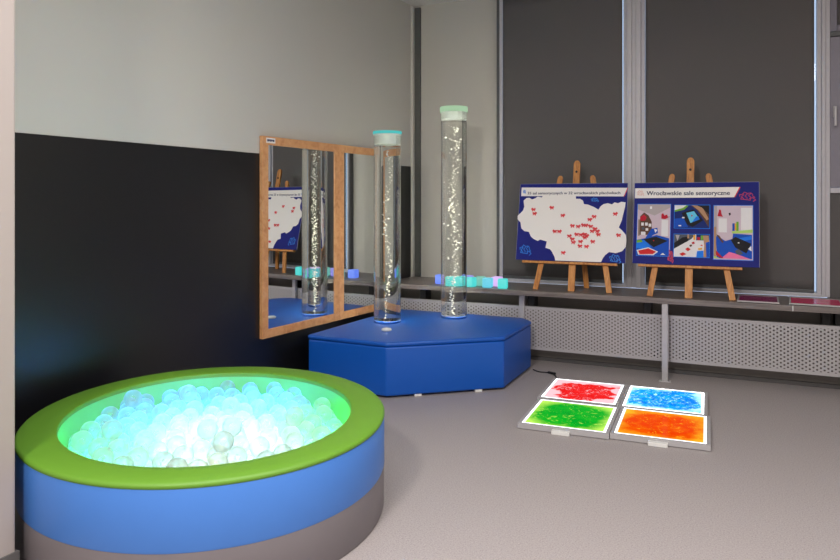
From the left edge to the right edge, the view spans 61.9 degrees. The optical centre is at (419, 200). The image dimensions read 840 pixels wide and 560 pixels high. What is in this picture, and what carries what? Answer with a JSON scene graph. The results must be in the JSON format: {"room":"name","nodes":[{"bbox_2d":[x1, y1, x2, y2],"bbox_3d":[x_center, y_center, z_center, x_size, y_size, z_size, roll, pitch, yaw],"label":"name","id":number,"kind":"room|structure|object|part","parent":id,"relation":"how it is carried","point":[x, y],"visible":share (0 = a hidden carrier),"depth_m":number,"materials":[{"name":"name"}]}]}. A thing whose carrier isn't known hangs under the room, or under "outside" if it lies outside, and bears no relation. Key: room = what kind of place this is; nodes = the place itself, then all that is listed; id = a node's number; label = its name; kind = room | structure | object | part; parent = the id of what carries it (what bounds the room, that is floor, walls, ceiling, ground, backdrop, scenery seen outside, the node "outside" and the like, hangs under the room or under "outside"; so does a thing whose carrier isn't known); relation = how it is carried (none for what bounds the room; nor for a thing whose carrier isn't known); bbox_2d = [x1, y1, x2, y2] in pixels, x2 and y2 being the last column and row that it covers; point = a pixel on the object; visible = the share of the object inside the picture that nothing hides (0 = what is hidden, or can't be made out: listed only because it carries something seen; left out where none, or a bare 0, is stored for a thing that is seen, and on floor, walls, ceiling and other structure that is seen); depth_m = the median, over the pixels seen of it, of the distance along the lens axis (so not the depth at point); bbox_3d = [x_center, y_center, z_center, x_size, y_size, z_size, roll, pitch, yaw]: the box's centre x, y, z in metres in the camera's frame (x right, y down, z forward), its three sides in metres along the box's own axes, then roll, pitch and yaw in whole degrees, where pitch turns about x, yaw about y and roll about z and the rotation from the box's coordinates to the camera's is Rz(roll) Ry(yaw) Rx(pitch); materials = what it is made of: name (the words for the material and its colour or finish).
{"room":"sensory room","nodes":[
{"label":"sensory room","id":0,"kind":"room"},
{"bbox_2d":[0,0,14,557],"bbox_3d":[-2.709,-0.255,0.697,0.749,3.110,4.246,0,0,28],"label":"wall","id":1,"kind":"structure","parent":0,"point":[7,7],"depth_m":2.37,"materials":[{"name":"paint"}]},
{"bbox_2d":[0,549,19,559],"bbox_3d":[-2.590,1.250,0.647,0.507,0.100,4.242,0,0,28],"label":"baseboard","id":2,"kind":"structure","parent":1,"relation":"attached to","point":[15,555],"depth_m":2.38,"materials":[{"name":"plastic"}]},
{"bbox_2d":[15,0,410,166],"bbox_3d":[-1.461,-0.255,4.196,0.199,3.110,5.430,0,0,29],"label":"wall","id":3,"kind":"structure","parent":0,"point":[226,75],"depth_m":4.31,"materials":[{"name":"paint"}]},
{"bbox_2d":[15,132,410,434],"bbox_3d":[-1.406,0.491,4.138,0.053,1.618,5.359,0,0,29],"label":"wall panel","id":4,"kind":"object","parent":3,"relation":"attached to","point":[132,260],"depth_m":3.82,"materials":[{"name":"black paint"}]},
{"bbox_2d":[260,136,339,338],"bbox_3d":[-0.847,0.243,5.047,0.030,1.358,0.866,0,0,30],"label":"wall mirror","id":5,"kind":"object","parent":3,"relation":"attached to","point":[300,179],"visible":1,"depth_m":5.00,"materials":[{"name":"brown wood"}]},
{"bbox_2d":[340,145,373,319],"bbox_3d":[-0.420,0.243,5.803,0.029,1.358,0.866,0,0,29],"label":"wall mirror","id":6,"kind":"object","parent":3,"relation":"attached to","point":[356,163],"visible":0.52,"depth_m":5.63,"materials":[{"name":"brown wood"}]},
{"bbox_2d":[411,6,414,276],"bbox_3d":[-0.078,-0.550,6.493,0.048,2.500,0.060,0,0,25],"label":"trim","id":7,"kind":"structure","parent":3,"relation":"attached to","point":[412,7],"depth_m":6.47,"materials":[{"name":"paint"}]},
{"bbox_2d":[401,0,461,6],"bbox_3d":[-0.061,-1.860,1.900,6.700,0.100,8.800,0,0,25],"label":"ceiling","id":8,"kind":"structure","parent":0,"point":[414,3],"depth_m":6.35,"materials":[{"name":"paint"}]},
{"bbox_2d":[415,0,496,277],"bbox_3d":[0.317,-0.255,6.432,0.895,3.110,0.150,0,0,25],"label":"wall","id":9,"kind":"structure","parent":0,"point":[459,38],"depth_m":6.30,"materials":[{"name":"paint"}]},
{"bbox_2d":[415,8,420,276],"bbox_3d":[-0.015,-0.545,6.503,0.057,2.490,0.040,0,0,25],"label":"trim","id":10,"kind":"structure","parent":9,"relation":"attached to","point":[417,10],"depth_m":6.48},
{"bbox_2d":[497,0,498,275],"bbox_3d":[0.704,-0.555,6.176,0.021,2.510,0.112,0,0,25],"label":"trim","id":11,"kind":"structure","parent":9,"relation":"attached to","point":[497,0],"depth_m":6.12,"materials":[{"name":"grey metal"}]},
{"bbox_2d":[339,359,839,559],"bbox_3d":[-0.061,1.350,1.900,6.700,0.100,8.800,0,0,25],"label":"floor","id":12,"kind":"structure","parent":0,"point":[462,481],"depth_m":3.21,"materials":[{"name":"plastic"}]},
{"bbox_2d":[15,367,384,559],"bbox_3d":[-0.900,1.099,3.026,1.506,0.401,1.634,0,0,-21],"label":"pool","id":13,"kind":"object","parent":12,"relation":"on","point":[320,499],"visible":0.91,"depth_m":2.47,"materials":[{"name":"green plastic"}]},
{"bbox_2d":[68,432,88,451],"bbox_3d":[-1.450,1.023,2.974,0.079,0.078,0.079,0,0,43],"label":"ball","id":14,"kind":"object","parent":13,"relation":"on","point":[78,432],"visible":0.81,"depth_m":2.97,"materials":[{"name":"plastic"}]},
{"bbox_2d":[71,431,92,450],"bbox_3d":[-1.351,0.959,2.797,0.079,0.078,0.079,0,0,-37],"label":"ball","id":15,"kind":"object","parent":13,"relation":"in","point":[79,431],"visible":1,"depth_m":2.79,"materials":[{"name":"plastic"}]},
{"bbox_2d":[93,414,113,432],"bbox_3d":[-1.361,0.958,3.010,0.078,0.079,0.079,0,0,40],"label":"ball","id":16,"kind":"object","parent":13,"relation":"in","point":[103,414],"visible":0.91,"depth_m":3.01,"materials":[{"name":"plastic"}]},
{"bbox_2d":[172,445,193,466],"bbox_3d":[-0.889,0.958,2.627,0.079,0.079,0.079,0,0,35],"label":"ball","id":17,"kind":"object","parent":13,"relation":"in","point":[181,445],"visible":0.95,"depth_m":2.62,"materials":[{"name":"plastic"}]},
{"bbox_2d":[191,439,211,460],"bbox_3d":[-0.842,0.959,2.696,0.078,0.079,0.079,0,0,-38],"label":"ball","id":18,"kind":"object","parent":13,"relation":"in","point":[200,439],"visible":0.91,"depth_m":2.69,"materials":[{"name":"plastic"}]},
{"bbox_2d":[197,419,217,439],"bbox_3d":[-0.832,0.894,2.741,0.079,0.079,0.079,0,0,-41],"label":"ball","id":19,"kind":"object","parent":18,"relation":"on","point":[204,419],"visible":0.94,"depth_m":2.73,"materials":[{"name":"plastic"}]},
{"bbox_2d":[227,429,246,448],"bbox_3d":[-0.736,0.958,2.819,0.079,0.079,0.079,1,1,33],"label":"ball","id":20,"kind":"object","parent":13,"relation":"in","point":[234,429],"visible":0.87,"depth_m":2.81,"materials":[{"name":"plastic"}]},
{"label":"ball","id":21,"kind":"object","parent":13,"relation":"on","visible":0},
{"bbox_2d":[170,414,188,433],"bbox_3d":[-1.033,0.958,3.007,0.079,0.079,0.079,0,0,-40],"label":"ball","id":22,"kind":"object","parent":21,"relation":"on","point":[179,414],"visible":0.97,"depth_m":3.00,"materials":[{"name":"plastic"}]},
{"bbox_3d":[-1.049,1.023,2.916,0.079,0.079,0.079,22,9,30],"label":"ball","id":23,"kind":"object","parent":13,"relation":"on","visible":0},
{"bbox_2d":[170,420,189,439],"bbox_3d":[-1.004,0.959,2.931,0.079,0.079,0.078,0,0,41],"label":"ball","id":24,"kind":"object","parent":23,"relation":"on","point":[178,420],"visible":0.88,"depth_m":2.92,"materials":[{"name":"plastic"}]},
{"label":"ball","id":25,"kind":"object","parent":13,"relation":"in","visible":0},
{"bbox_2d":[100,406,119,424],"bbox_3d":[-1.389,0.961,3.136,0.079,0.079,0.079,0,0,-38],"label":"ball","id":26,"kind":"object","parent":25,"relation":"on","point":[109,406],"visible":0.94,"depth_m":3.13,"materials":[{"name":"plastic"}]},
{"bbox_3d":[-1.148,1.023,2.790,0.079,0.079,0.079,18,19,24],"label":"ball","id":27,"kind":"object","parent":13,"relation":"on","visible":0},
{"bbox_2d":[108,432,129,452],"bbox_3d":[-1.192,0.958,2.774,0.079,0.079,0.079,0,0,-43],"label":"ball","id":28,"kind":"object","parent":27,"relation":"on","point":[118,432],"visible":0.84,"depth_m":2.78,"materials":[{"name":"plastic"}]},
{"bbox_3d":[-0.498,1.023,3.039,0.079,0.079,0.079,-36,3,21],"label":"ball","id":29,"kind":"object","parent":13,"relation":"in","visible":0},
{"bbox_2d":[303,414,321,432],"bbox_3d":[-0.462,0.958,3.009,0.079,0.079,0.079,0,0,-39],"label":"ball","id":30,"kind":"object","parent":29,"relation":"on","point":[311,414],"visible":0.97,"depth_m":3.00,"materials":[{"name":"plastic"}]},
{"bbox_3d":[-0.832,1.023,2.742,0.079,0.079,0.079,9,28,24],"label":"ball","id":31,"kind":"object","parent":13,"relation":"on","visible":0},
{"bbox_3d":[-0.788,0.958,2.758,0.079,0.079,0.079,37,16,-7],"label":"ball","id":32,"kind":"object","parent":31,"relation":"on","visible":0},
{"bbox_2d":[222,416,241,436],"bbox_3d":[-0.744,0.893,2.773,0.079,0.079,0.078,0,0,12],"label":"ball","id":33,"kind":"object","parent":32,"relation":"on","point":[230,416],"visible":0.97,"depth_m":2.76,"materials":[{"name":"plastic"}]},
{"bbox_3d":[-1.121,1.023,2.715,0.079,0.079,0.079,16,9,-21],"label":"ball","id":34,"kind":"object","parent":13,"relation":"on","visible":0},
{"bbox_2d":[107,439,128,459],"bbox_3d":[-1.164,0.958,2.699,0.079,0.079,0.079,0,0,-43],"label":"ball","id":35,"kind":"object","parent":34,"relation":"on","point":[115,439],"visible":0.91,"depth_m":2.69,"materials":[{"name":"plastic"}]},
{"bbox_3d":[-0.887,1.023,2.892,0.079,0.079,0.079,-41,-16,20],"label":"ball","id":36,"kind":"object","parent":13,"relation":"in","visible":0},
{"bbox_2d":[202,425,221,444],"bbox_3d":[-0.851,0.958,2.863,0.079,0.079,0.079,0,0,-43],"label":"ball","id":37,"kind":"object","parent":36,"relation":"on","point":[210,425],"visible":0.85,"depth_m":2.86,"materials":[{"name":"plastic"}]},
{"bbox_3d":[-0.937,1.023,2.829,0.079,0.079,0.079,17,-15,24],"label":"ball","id":38,"kind":"object","parent":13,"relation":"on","visible":0},
{"bbox_2d":[165,429,185,449],"bbox_3d":[-0.981,0.958,2.814,0.079,0.079,0.079,0,0,-44],"label":"ball","id":39,"kind":"object","parent":38,"relation":"on","point":[174,429],"visible":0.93,"depth_m":2.81,"materials":[{"name":"plastic"}]},
{"bbox_3d":[-0.700,1.023,2.790,0.079,0.079,0.079,-33,-52,21],"label":"ball","id":40,"kind":"object","parent":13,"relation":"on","visible":0},
{"bbox_2d":[229,435,249,455],"bbox_3d":[-0.708,0.958,2.744,0.079,0.079,0.079,0,0,-43],"label":"ball","id":41,"kind":"object","parent":40,"relation":"on","point":[237,435],"visible":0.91,"depth_m":2.73,"materials":[{"name":"plastic"}]},
{"bbox_3d":[-0.910,1.023,2.754,0.079,0.079,0.079,-40,-32,20],"label":"ball","id":42,"kind":"object","parent":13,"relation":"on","visible":0},
{"bbox_2d":[165,435,186,456],"bbox_3d":[-0.954,0.958,2.738,0.079,0.079,0.079,0,0,-45],"label":"ball","id":43,"kind":"object","parent":42,"relation":"on","point":[175,435],"visible":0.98,"depth_m":2.73,"materials":[{"name":"plastic"}]},
{"bbox_3d":[-0.571,1.023,2.840,0.079,0.079,0.079,-4,-2,43],"label":"ball","id":44,"kind":"object","parent":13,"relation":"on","visible":0},
{"bbox_2d":[258,428,277,448],"bbox_3d":[-0.614,0.958,2.824,0.079,0.079,0.079,0,0,-44],"label":"ball","id":45,"kind":"object","parent":44,"relation":"on","point":[266,428],"visible":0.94,"depth_m":2.82,"materials":[{"name":"plastic"}]},
{"bbox_2d":[281,426,300,445],"bbox_3d":[-0.527,0.958,2.856,0.078,0.079,0.079,0,0,-37],"label":"ball","id":46,"kind":"object","parent":44,"relation":"on","point":[287,426],"visible":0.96,"depth_m":2.85,"materials":[{"name":"plastic"}]},
{"label":"ball","id":47,"kind":"object","parent":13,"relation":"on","visible":0},
{"bbox_2d":[146,441,167,462],"bbox_3d":[-1.003,0.958,2.675,0.079,0.079,0.079,0,0,-37],"label":"ball","id":48,"kind":"object","parent":47,"relation":"on","point":[155,441],"visible":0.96,"depth_m":2.66,"materials":[{"name":"plastic"}]},
{"label":"ball","id":49,"kind":"object","parent":13,"relation":"in","visible":0},
{"bbox_2d":[80,421,100,440],"bbox_3d":[-1.374,0.958,2.918,0.079,0.079,0.079,0,0,-36],"label":"ball","id":50,"kind":"object","parent":49,"relation":"on","point":[88,421],"visible":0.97,"depth_m":2.91,"materials":[{"name":"plastic"}]},
{"bbox_3d":[-1.199,1.023,2.729,0.079,0.079,0.079,30,15,-17],"label":"ball","id":51,"kind":"object","parent":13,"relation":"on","visible":0},
{"bbox_2d":[88,438,109,458],"bbox_3d":[-1.243,0.958,2.712,0.079,0.079,0.079,0,0,-35],"label":"ball","id":52,"kind":"object","parent":51,"relation":"on","point":[96,438],"visible":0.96,"depth_m":2.70,"materials":[{"name":"plastic"}]},
{"bbox_2d":[101,420,122,440],"bbox_3d":[-1.200,0.893,2.729,0.079,0.079,0.079,0,0,-43],"label":"ball","id":53,"kind":"object","parent":52,"relation":"on","point":[109,420],"visible":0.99,"depth_m":2.72,"materials":[{"name":"plastic"}]},
{"bbox_3d":[-0.621,1.023,2.778,0.079,0.079,0.079,-36,-45,20],"label":"ball","id":54,"kind":"object","parent":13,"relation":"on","visible":0},
{"bbox_2d":[249,436,269,457],"bbox_3d":[-0.626,0.959,2.731,0.079,0.078,0.079,0,0,-33],"label":"ball","id":55,"kind":"object","parent":54,"relation":"on","point":[258,436],"visible":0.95,"depth_m":2.72,"materials":[{"name":"plastic"}]},
{"bbox_3d":[-0.520,1.023,2.902,0.079,0.079,0.079,40,51,19],"label":"ball","id":56,"kind":"object","parent":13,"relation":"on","visible":0},
{"bbox_2d":[278,420,296,439],"bbox_3d":[-0.556,0.958,2.932,0.078,0.079,0.079,0,0,-33],"label":"ball","id":57,"kind":"object","parent":56,"relation":"on","point":[284,420],"visible":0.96,"depth_m":2.93,"materials":[{"name":"plastic"}]},
{"bbox_3d":[-1.010,1.023,2.629,0.079,0.079,0.079,-11,-5,21],"label":"ball","id":58,"kind":"object","parent":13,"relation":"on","visible":0},
{"bbox_2d":[126,447,148,466],"bbox_3d":[-1.054,0.959,2.612,0.079,0.079,0.078,0,0,-34],"label":"ball","id":59,"kind":"object","parent":58,"relation":"on","point":[135,447],"visible":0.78,"depth_m":2.61,"materials":[{"name":"plastic"}]},
{"label":"ball","id":60,"kind":"object","parent":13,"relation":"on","visible":0},
{"bbox_2d":[226,446,247,461],"bbox_3d":[-0.685,0.958,2.618,0.079,0.079,0.079,0,0,-38],"label":"ball","id":61,"kind":"object","parent":60,"relation":"on","point":[235,446],"visible":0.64,"depth_m":2.62,"materials":[{"name":"plastic"}]},
{"bbox_3d":[-1.226,1.023,2.590,0.079,0.079,0.079,19,27,-51],"label":"ball","id":62,"kind":"object","parent":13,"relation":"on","visible":0},
{"bbox_2d":[91,447,113,461],"bbox_3d":[-1.183,0.958,2.608,0.078,0.079,0.079,0,0,9],"label":"ball","id":63,"kind":"object","parent":62,"relation":"on","point":[101,447],"visible":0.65,"depth_m":2.61,"materials":[{"name":"plastic"}]},
{"label":"ball","id":64,"kind":"object","parent":13,"relation":"in","visible":0},
{"bbox_2d":[212,431,233,452],"bbox_3d":[-0.732,0.895,2.604,0.079,0.079,0.079,0,0,42],"label":"ball","id":65,"kind":"object","parent":64,"relation":"on","point":[220,431],"visible":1,"depth_m":2.59,"materials":[{"name":"plastic"}]},
{"bbox_2d":[308,309,530,395],"bbox_3d":[0.062,1.115,5.194,1.268,0.370,1.334,0,0,25],"label":"podium","id":66,"kind":"object","parent":12,"relation":"on","point":[425,352],"visible":0.8,"depth_m":4.76,"materials":[{"name":"blue leather"}]},
{"bbox_2d":[373,130,401,323],"bbox_3d":[-0.251,0.198,5.377,0.221,1.462,0.221,0,0,25],"label":"tube","id":67,"kind":"object","parent":66,"relation":"on","point":[387,156],"visible":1,"depth_m":5.29,"materials":[{"name":"clear plastic"}]},
{"bbox_2d":[440,105,467,318],"bbox_3d":[0.271,0.090,5.593,0.221,1.678,0.221,0,0,25],"label":"tube","id":68,"kind":"object","parent":66,"relation":"on","point":[453,125],"visible":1,"depth_m":5.50,"materials":[{"name":"clear plastic"}]},
{"bbox_2d":[533,369,556,377],"bbox_3d":[0.974,1.290,5.211,0.095,0.019,0.387,0,0,-19],"label":"power cable","id":69,"kind":"object","parent":12,"relation":"on","point":[548,372],"visible":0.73,"depth_m":5.26,"materials":[{"name":"black rubber"}]},
{"bbox_2d":[518,378,710,450],"bbox_3d":[1.224,1.283,4.300,1.034,0.034,1.128,0,0,22],"label":"light panel","id":70,"kind":"object","parent":12,"relation":"on","point":[663,429],"depth_m":4.17,"materials":[{"name":"multicoloured plastic"}]},
{"bbox_2d":[401,276,839,382],"bbox_3d":[2.150,1.000,5.171,5.202,0.600,0.597,0,0,25],"label":"shelf","id":71,"kind":"object","parent":12,"relation":"on","point":[425,285],"visible":0.75,"depth_m":5.24,"materials":[{"name":"grey wood"}]},
{"bbox_2d":[435,274,440,283],"bbox_3d":[0.177,0.661,5.930,0.076,0.076,0.076,0,0,31],"label":"cube","id":72,"kind":"object","parent":71,"relation":"on","point":[438,276],"visible":0.48,"depth_m":5.90,"materials":[{"name":"blue plastic"}]},
{"bbox_2d":[467,277,475,286],"bbox_3d":[0.413,0.661,5.724,0.076,0.076,0.076,0,0,35],"label":"cube","id":73,"kind":"object","parent":71,"relation":"on","point":[471,281],"visible":0.78,"depth_m":5.69,"materials":[{"name":"teal plastic"}]},
{"bbox_2d":[476,276,484,285],"bbox_3d":[0.503,0.661,5.790,0.076,0.076,0.076,0,0,5],"label":"cube","id":74,"kind":"object","parent":71,"relation":"on","point":[478,278],"visible":0.71,"depth_m":5.75,"materials":[{"name":"teal plastic"}]},
{"bbox_2d":[482,277,492,287],"bbox_3d":[0.550,0.661,5.676,0.076,0.076,0.076,0,0,20],"label":"cube","id":75,"kind":"object","parent":71,"relation":"on","point":[487,282],"visible":1,"depth_m":5.64,"materials":[{"name":"blue plastic"}]},
{"bbox_2d":[491,276,502,285],"bbox_3d":[0.634,0.661,5.763,0.076,0.076,0.076,0,0,33],"label":"cube","id":76,"kind":"object","parent":71,"relation":"on","point":[495,278],"visible":0.59,"depth_m":5.73,"materials":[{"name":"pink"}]},
{"bbox_2d":[498,278,507,288],"bbox_3d":[0.664,0.661,5.612,0.076,0.076,0.076,0,0,13],"label":"cube","id":77,"kind":"object","parent":71,"relation":"on","point":[502,282],"visible":1,"depth_m":5.58,"materials":[{"name":"teal plastic"}]},
{"bbox_3d":[0.818,1.016,5.612,0.042,0.555,0.030,0,0,25],"label":"leg","id":78,"kind":"part","parent":71,"relation":"part of","materials":[{"name":"grey metal"}]},
{"bbox_2d":[522,160,617,292],"bbox_3d":[1.200,0.187,5.545,0.740,1.025,0.267,0,0,25],"label":"easel","id":79,"kind":"object","parent":71,"relation":"on","point":[576,171],"visible":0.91,"depth_m":5.52,"materials":[{"name":"brown wood"}]},
{"bbox_3d":[1.024,0.248,5.596,0.285,0.903,0.043,0,0,-27],"label":"leg","id":80,"kind":"part","parent":79,"relation":"part of","materials":[{"name":"brown wood"}]},
{"bbox_2d":[516,183,627,262],"bbox_3d":[1.181,0.166,5.496,0.861,0.611,0.141,0,0,25],"label":"poster","id":81,"kind":"object","parent":79,"relation":"on","point":[574,222],"visible":1,"depth_m":5.48,"materials":[{"name":"paper"}]},
{"bbox_3d":[1.295,0.289,5.609,0.129,0.820,0.037,0,0,-12],"label":"leg","id":82,"kind":"part","parent":79,"relation":"part of","materials":[{"name":"brown wood"}]},
{"bbox_3d":[1.401,0.248,5.423,0.042,0.903,0.290,0,0,-15],"label":"leg","id":83,"kind":"part","parent":79,"relation":"part of","materials":[{"name":"brown wood"}]},
{"bbox_3d":[1.767,1.016,5.049,0.042,0.555,0.030,0,0,25],"label":"leg","id":84,"kind":"part","parent":71,"relation":"part of","materials":[{"name":"grey metal"}]},
{"bbox_2d":[638,157,741,299],"bbox_3d":[1.985,0.187,5.150,0.704,1.025,0.267,0,0,25],"label":"easel","id":85,"kind":"object","parent":71,"relation":"on","point":[690,162],"visible":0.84,"depth_m":5.07,"materials":[{"name":"brown wood"}]},
{"bbox_3d":[1.794,0.248,5.209,0.275,0.903,0.043,0,0,-30],"label":"leg","id":86,"kind":"part","parent":85,"relation":"part of","materials":[{"name":"brown wood"}]},
{"bbox_2d":[632,182,759,267],"bbox_3d":[1.994,0.163,5.088,0.854,0.601,0.139,0,0,25],"label":"poster","id":87,"kind":"object","parent":85,"relation":"on","point":[677,223],"visible":1,"depth_m":5.08,"materials":[{"name":"paper"}]},
{"bbox_2d":[636,204,670,256],"bbox_3d":[1.732,0.214,5.192,0.241,0.387,0.088,0,0,25],"label":"photograph","id":88,"kind":"object","parent":87,"relation":"attached to","point":[653,221],"depth_m":5.19},
{"bbox_2d":[673,234,709,257],"bbox_3d":[1.962,0.323,5.060,0.246,0.169,0.039,0,0,25],"label":"photograph","id":89,"kind":"object","parent":87,"relation":"attached to","point":[684,245],"depth_m":5.06},
{"bbox_2d":[674,205,709,228],"bbox_3d":[1.982,0.114,5.103,0.246,0.174,0.038,0,0,25],"label":"photograph","id":90,"kind":"object","parent":87,"relation":"attached to","point":[685,216],"depth_m":5.10},
{"bbox_2d":[713,205,752,260],"bbox_3d":[2.221,0.224,4.965,0.260,0.389,0.087,0,0,25],"label":"photograph","id":91,"kind":"object","parent":87,"relation":"attached to","point":[732,224],"depth_m":4.96},
{"bbox_3d":[2.162,0.248,5.039,0.042,0.903,0.292,0,0,-15],"label":"leg","id":92,"kind":"part","parent":85,"relation":"part of","materials":[{"name":"brown wood"}]},
{"bbox_2d":[737,294,779,303],"bbox_3d":[2.384,0.694,4.937,0.262,0.013,0.336,0,0,26],"label":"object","id":93,"kind":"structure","parent":71,"relation":"on","point":[741,298],"depth_m":4.89,"materials":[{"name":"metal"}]},
{"bbox_2d":[789,297,839,307],"bbox_3d":[2.705,0.694,4.793,0.316,0.013,0.336,0,0,28],"label":"light panel","id":94,"kind":"object","parent":71,"relation":"on","point":[792,300],"depth_m":4.75,"materials":[{"name":"red plastic"}]},
{"bbox_2d":[401,289,839,383],"bbox_3d":[2.237,1.020,5.394,5.250,0.560,0.430,0,0,25],"label":"wall","id":95,"kind":"structure","parent":0,"point":[621,306],"depth_m":5.30,"materials":[{"name":"grey metal"}]},
{"bbox_2d":[401,298,669,361],"bbox_3d":[0.828,1.014,5.714,2.302,0.342,0.163,0,0,25],"label":"radiator cover","id":96,"kind":"object","parent":95,"relation":"attached to","point":[655,355],"visible":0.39,"depth_m":5.42,"materials":[{"name":"silver metal"}]},
{"bbox_2d":[499,0,640,287],"bbox_3d":[1.250,-0.554,5.912,1.196,2.512,0.134,0,0,25],"label":"window","id":97,"kind":"structure","parent":95,"relation":"in","point":[500,1],"depth_m":5.65,"materials":[{"name":"metal"}]},
{"bbox_2d":[503,0,622,283],"bbox_3d":[1.174,-0.568,5.875,1.034,2.477,0.058,0,0,25],"label":"roller blind","id":98,"kind":"object","parent":97,"relation":"attached to","point":[562,59],"visible":0.73,"depth_m":5.90,"materials":[{"name":"grey fabric"}]},
{"bbox_3d":[1.183,0.659,5.894,1.014,0.024,0.014,0,0,25],"label":"rail","id":99,"kind":"part","parent":98,"relation":"part of","materials":[{"name":"grey metal"}]},
{"bbox_2d":[531,355,839,388],"bbox_3d":[2.169,1.285,5.175,5.190,0.030,0.025,0,0,25],"label":"baseboard","id":100,"kind":"structure","parent":95,"relation":"attached to","point":[605,364],"depth_m":5.22,"materials":[{"name":"plastic"}]},
{"bbox_2d":[641,0,829,296],"bbox_3d":[2.392,-0.555,5.386,1.318,2.510,0.134,0,0,25],"label":"window","id":101,"kind":"structure","parent":95,"relation":"in","point":[643,2],"depth_m":5.11,"materials":[{"name":"metal"}]},
{"bbox_2d":[646,0,813,292],"bbox_3d":[2.335,-0.568,5.340,1.201,2.477,0.058,0,0,25],"label":"roller blind","id":102,"kind":"object","parent":101,"relation":"attached to","point":[730,83],"visible":0.8,"depth_m":5.31,"materials":[{"name":"grey fabric"}]},
{"bbox_3d":[2.343,0.659,5.359,1.181,0.024,0.014,0,0,25],"label":"rail","id":103,"kind":"part","parent":102,"relation":"part of","materials":[{"name":"grey metal"}]},
{"bbox_2d":[670,315,839,376],"bbox_3d":[3.095,1.014,4.670,2.684,0.342,0.163,0,0,25],"label":"radiator cover","id":104,"kind":"object","parent":95,"relation":"attached to","point":[683,359],"visible":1,"depth_m":4.92,"materials":[{"name":"silver metal"}]},
{"bbox_2d":[827,193,839,298],"bbox_3d":[3.850,0.342,4.799,1.821,0.797,0.180,0,0,25],"label":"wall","id":105,"kind":"structure","parent":0,"point":[834,197],"depth_m":5.09,"materials":[{"name":"grey paint"}]},
{"bbox_2d":[830,188,839,192],"bbox_3d":[3.391,-0.076,4.939,0.872,0.038,0.110,0,0,25],"label":"trim","id":106,"kind":"structure","parent":105,"relation":"on","point":[832,190],"depth_m":5.06,"materials":[{"name":"metal"}]},
{"bbox_3d":[4.242,-0.933,4.608,0.950,1.753,0.200,0,0,25],"label":"wall","id":107,"kind":"structure","parent":0,"visible":0},
{"bbox_2d":[830,36,839,187],"bbox_3d":[3.379,-0.643,4.913,0.872,1.093,0.148,0,0,25],"label":"window","id":108,"kind":"structure","parent":107,"relation":"in","point":[834,41],"depth_m":5.07,"materials":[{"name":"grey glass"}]},
{"bbox_3d":[2.991,-0.613,5.042,0.022,0.145,0.058,0,0,25],"label":"handle","id":109,"kind":"part","parent":108,"relation":"part of","materials":[{"name":"grey metal"}]},
{"bbox_2d":[830,0,839,31],"bbox_3d":[3.391,-1.520,4.939,0.872,0.580,0.090,0,0,25],"label":"window","id":110,"kind":"structure","parent":107,"relation":"in","point":[833,3],"depth_m":5.07,"materials":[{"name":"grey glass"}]},
{"bbox_2d":[830,31,839,36],"bbox_3d":[3.391,-1.210,4.939,0.872,0.036,0.110,0,0,25],"label":"trim","id":111,"kind":"structure","parent":107,"relation":"attached to","point":[833,33],"depth_m":5.06,"materials":[{"name":"grey metal"}]},
{"bbox_3d":[-1.032,1.023,3.265,0.079,0.079,0.079,-3,-2,-34],"label":"ball","id":112,"kind":"object","parent":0,"visible":0},
{"bbox_2d":[185,400,202,417],"bbox_3d":[-1.039,0.958,3.219,0.079,0.079,0.079,0,0,14],"label":"ball","id":113,"kind":"object","parent":112,"relation":"on","point":[193,400],"visible":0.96,"depth_m":3.21,"materials":[{"name":"plastic"}]}
]}

